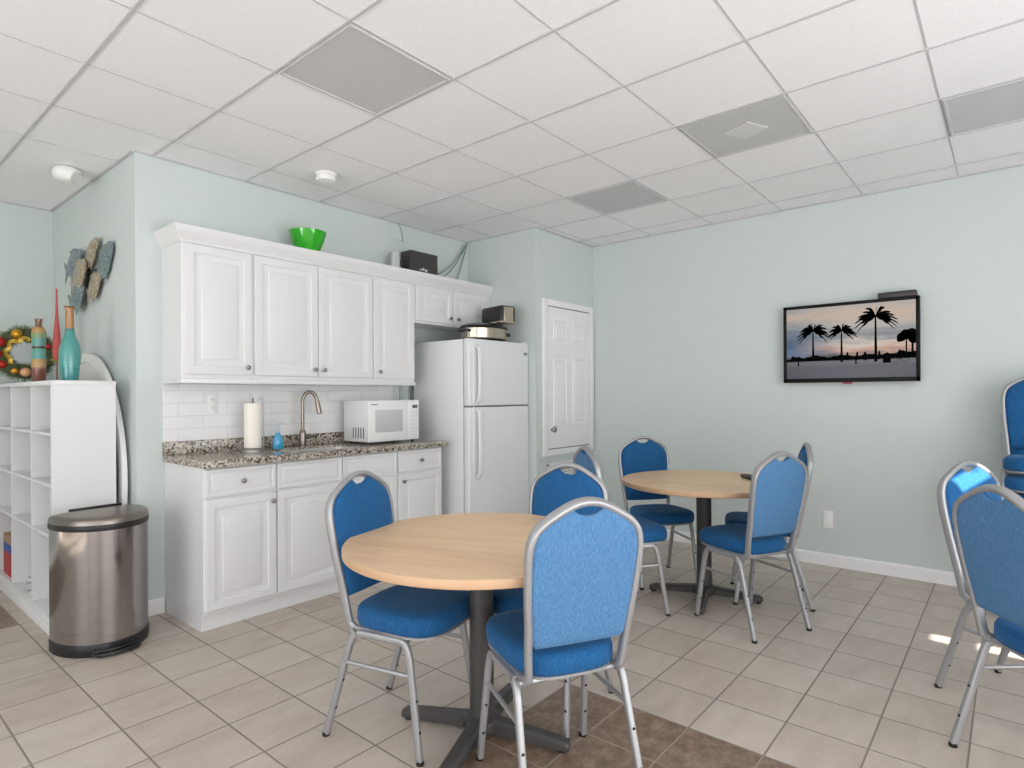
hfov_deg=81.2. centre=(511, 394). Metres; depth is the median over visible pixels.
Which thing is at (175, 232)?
crown molding
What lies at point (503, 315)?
toaster
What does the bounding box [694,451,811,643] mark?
banquet chair
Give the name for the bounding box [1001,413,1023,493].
banquet chair
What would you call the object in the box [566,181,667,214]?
recessed light
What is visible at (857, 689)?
floor
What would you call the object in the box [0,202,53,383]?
wall
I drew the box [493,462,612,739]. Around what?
banquet chair
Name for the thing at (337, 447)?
sink
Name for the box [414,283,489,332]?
upper cabinet
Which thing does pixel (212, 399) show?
wall outlet
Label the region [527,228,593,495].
wall
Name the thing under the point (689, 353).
wall
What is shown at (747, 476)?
remote control
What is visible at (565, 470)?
air vent
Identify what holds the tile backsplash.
attached to the wall at (162, 193)
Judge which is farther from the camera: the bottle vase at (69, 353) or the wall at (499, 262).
the wall at (499, 262)
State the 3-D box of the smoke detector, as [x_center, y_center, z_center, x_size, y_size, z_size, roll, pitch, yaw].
[-1.324,-1.543,4.256,0.150,0.060,0.150,0,0,40]
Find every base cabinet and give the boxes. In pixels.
[165,462,276,631]
[274,451,396,610]
[396,446,441,520]
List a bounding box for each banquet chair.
[322,470,469,766]
[476,497,643,767]
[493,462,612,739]
[573,446,669,615]
[618,436,696,589]
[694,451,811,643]
[725,442,814,611]
[934,461,1009,688]
[948,484,1023,747]
[1001,377,1023,498]
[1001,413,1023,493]
[1001,431,1023,498]
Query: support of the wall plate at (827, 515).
attached to the wall at (689, 353)
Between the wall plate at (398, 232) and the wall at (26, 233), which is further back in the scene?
the wall plate at (398, 232)
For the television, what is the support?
attached to the wall at (689, 353)
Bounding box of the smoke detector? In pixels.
[315,170,336,183]
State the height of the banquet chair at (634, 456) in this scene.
1.091 m
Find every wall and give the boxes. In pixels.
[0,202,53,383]
[53,157,130,503]
[129,152,467,610]
[468,230,527,405]
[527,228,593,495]
[592,166,1023,571]
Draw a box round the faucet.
[298,390,321,446]
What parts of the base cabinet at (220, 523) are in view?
drawer, door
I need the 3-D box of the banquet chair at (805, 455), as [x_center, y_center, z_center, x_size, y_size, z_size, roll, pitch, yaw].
[1.793,0.875,4.205,0.554,1.091,0.485,0,0,18]
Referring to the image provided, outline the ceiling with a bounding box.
[0,0,1023,245]
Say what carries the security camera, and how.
attached to the ceiling
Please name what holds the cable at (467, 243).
hanging from the ceiling
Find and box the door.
[542,298,593,456]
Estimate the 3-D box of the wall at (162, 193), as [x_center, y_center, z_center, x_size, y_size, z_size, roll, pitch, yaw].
[-1.443,-0.077,5.102,0.100,3.030,3.176,0,0,40]
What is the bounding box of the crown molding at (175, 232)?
[153,222,493,296]
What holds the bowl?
on the upper cabinet at (310, 322)
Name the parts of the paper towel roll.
tension arm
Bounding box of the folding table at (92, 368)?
[78,353,127,504]
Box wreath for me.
[0,324,58,381]
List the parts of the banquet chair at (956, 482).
leg, backrest frame, backrest, leg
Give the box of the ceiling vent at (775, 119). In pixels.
[678,95,811,157]
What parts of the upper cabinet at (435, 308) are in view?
door, door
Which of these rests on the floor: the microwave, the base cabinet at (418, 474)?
the base cabinet at (418, 474)
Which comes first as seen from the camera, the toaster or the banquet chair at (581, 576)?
the banquet chair at (581, 576)
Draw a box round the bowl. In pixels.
[288,227,326,250]
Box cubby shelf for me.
[0,380,115,634]
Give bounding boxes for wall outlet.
[207,394,217,413]
[254,393,263,410]
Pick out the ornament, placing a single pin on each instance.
(56, 333)
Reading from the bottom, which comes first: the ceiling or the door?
the door
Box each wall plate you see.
[391,223,407,241]
[823,510,832,528]
[902,381,913,388]
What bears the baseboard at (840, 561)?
attached to the wall at (689, 353)
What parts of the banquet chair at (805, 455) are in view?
leg, leg, seat, backrest frame, leg, backrest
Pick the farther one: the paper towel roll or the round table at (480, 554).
the paper towel roll
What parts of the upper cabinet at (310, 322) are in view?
door, door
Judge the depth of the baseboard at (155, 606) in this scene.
3.92 m
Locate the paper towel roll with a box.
[240,398,265,451]
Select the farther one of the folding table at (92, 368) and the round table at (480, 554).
the folding table at (92, 368)
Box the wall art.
[64,237,112,314]
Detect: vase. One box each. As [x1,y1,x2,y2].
[31,318,45,380]
[58,306,80,379]
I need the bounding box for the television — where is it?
[783,295,920,383]
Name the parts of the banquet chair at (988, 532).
leg, backrest frame, backrest, panel, seat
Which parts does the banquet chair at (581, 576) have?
leg, leg, seat, backrest frame, leg, panel, backrest, leg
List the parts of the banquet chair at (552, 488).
seat, leg, backrest, backrest frame, leg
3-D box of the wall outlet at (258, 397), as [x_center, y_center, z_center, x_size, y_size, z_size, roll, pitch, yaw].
[-1.890,0.055,4.469,0.009,0.136,0.072,0,0,40]
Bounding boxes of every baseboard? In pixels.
[148,597,164,616]
[666,529,966,586]
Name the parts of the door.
panel, panel, panel, panel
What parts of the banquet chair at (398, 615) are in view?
leg, backrest frame, backrest, leg, leg, seat, leg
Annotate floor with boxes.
[0,540,1023,767]
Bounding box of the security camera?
[51,165,81,183]
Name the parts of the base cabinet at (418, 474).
drawer, door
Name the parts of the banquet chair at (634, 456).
leg, backrest frame, backrest, seat, leg, leg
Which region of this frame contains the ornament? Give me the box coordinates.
[51,289,60,379]
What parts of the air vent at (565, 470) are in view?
frame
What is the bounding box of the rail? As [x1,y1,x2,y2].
[161,378,414,385]
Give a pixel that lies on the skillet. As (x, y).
(486, 331)
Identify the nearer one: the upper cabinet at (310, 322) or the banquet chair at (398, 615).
the banquet chair at (398, 615)
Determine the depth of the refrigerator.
5.29 m
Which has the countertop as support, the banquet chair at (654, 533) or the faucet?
the faucet
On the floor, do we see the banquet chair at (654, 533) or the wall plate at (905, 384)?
the banquet chair at (654, 533)
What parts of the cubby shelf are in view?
shelf, shelf, shelf, shelf, panel, panel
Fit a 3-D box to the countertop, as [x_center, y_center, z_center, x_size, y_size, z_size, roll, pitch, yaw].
[-1.431,0.375,4.541,0.635,0.130,2.023,0,0,40]
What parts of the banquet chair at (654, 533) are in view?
panel, backrest frame, seat, leg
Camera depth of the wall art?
4.34 m
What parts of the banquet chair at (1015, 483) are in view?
backrest frame, seat, backrest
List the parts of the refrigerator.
handle trim, handle trim, handle, handle, freezer door, fridge door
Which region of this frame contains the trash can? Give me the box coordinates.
[47,503,148,658]
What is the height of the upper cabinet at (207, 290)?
0.955 m
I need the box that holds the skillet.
[458,319,509,341]
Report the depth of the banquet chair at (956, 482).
2.88 m
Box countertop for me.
[162,432,448,468]
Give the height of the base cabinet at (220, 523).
0.998 m
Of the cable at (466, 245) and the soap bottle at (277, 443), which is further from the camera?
the cable at (466, 245)
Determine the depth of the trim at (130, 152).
4.81 m
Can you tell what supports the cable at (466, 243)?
hanging from the ceiling
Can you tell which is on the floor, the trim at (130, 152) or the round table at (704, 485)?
the round table at (704, 485)
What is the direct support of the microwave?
on the countertop
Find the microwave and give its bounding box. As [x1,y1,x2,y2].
[344,400,418,444]
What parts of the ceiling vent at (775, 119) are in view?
diamond plate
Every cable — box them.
[438,243,466,274]
[444,245,466,276]
[457,243,467,278]
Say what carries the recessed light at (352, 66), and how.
in the ceiling
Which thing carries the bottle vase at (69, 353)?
on the cubby shelf
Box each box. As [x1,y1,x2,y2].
[4,532,10,576]
[878,289,917,298]
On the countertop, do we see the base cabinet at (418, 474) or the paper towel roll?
the paper towel roll
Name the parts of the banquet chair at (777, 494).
leg, leg, seat, leg, backrest frame, panel, leg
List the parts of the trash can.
lid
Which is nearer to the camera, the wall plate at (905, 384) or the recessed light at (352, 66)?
the recessed light at (352, 66)
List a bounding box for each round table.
[342,513,570,767]
[622,470,762,613]
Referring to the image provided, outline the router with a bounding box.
[401,250,437,274]
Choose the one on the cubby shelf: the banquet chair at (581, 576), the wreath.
the wreath
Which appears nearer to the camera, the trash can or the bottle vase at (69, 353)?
the trash can
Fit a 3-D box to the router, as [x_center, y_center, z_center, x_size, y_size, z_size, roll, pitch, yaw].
[-0.859,-1.188,5.556,0.142,0.245,0.332,0,0,40]
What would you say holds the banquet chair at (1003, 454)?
on the banquet chair
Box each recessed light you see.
[278,23,450,115]
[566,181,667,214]
[942,78,1023,136]
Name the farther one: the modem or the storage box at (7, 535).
the modem
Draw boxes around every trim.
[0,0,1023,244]
[0,150,1023,246]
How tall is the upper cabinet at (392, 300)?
0.955 m
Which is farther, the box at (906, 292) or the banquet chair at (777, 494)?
the box at (906, 292)
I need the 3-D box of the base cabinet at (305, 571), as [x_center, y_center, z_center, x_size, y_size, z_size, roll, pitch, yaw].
[-1.444,0.939,4.518,0.638,0.998,1.012,0,0,40]
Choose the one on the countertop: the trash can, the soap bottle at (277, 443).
the soap bottle at (277, 443)
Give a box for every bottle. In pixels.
[272,423,282,448]
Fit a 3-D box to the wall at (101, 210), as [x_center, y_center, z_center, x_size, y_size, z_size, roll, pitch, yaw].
[-3.208,-0.068,4.574,1.930,3.030,0.100,0,0,40]
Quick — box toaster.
[482,305,515,325]
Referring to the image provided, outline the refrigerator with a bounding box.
[414,338,528,514]
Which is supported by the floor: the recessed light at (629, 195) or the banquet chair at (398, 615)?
the banquet chair at (398, 615)
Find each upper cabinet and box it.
[162,241,252,379]
[252,254,371,381]
[372,276,413,381]
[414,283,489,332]
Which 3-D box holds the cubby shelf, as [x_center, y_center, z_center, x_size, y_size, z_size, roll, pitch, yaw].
[-3.335,0.682,4.273,1.803,1.532,0.349,0,0,40]
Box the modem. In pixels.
[391,252,399,267]
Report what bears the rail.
attached to the upper cabinet at (310, 322)
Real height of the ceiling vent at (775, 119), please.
0.012 m
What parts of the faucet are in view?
spout, handle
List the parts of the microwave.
door, control panel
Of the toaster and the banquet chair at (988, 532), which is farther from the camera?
the toaster
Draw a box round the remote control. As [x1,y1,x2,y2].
[741,474,751,479]
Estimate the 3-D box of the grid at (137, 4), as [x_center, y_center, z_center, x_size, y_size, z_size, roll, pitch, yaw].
[-0.692,-1.579,2.191,8.660,0.007,8.485,0,0,40]
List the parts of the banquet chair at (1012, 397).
leg, seat, backrest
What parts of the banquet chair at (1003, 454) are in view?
backrest frame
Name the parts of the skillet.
lid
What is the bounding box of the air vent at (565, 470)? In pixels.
[547,460,573,473]
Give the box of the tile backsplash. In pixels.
[162,384,392,441]
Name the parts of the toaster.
plate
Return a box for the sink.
[279,446,353,452]
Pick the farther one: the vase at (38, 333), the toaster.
the toaster
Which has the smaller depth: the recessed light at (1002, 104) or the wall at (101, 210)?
the recessed light at (1002, 104)
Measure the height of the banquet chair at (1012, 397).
1.091 m

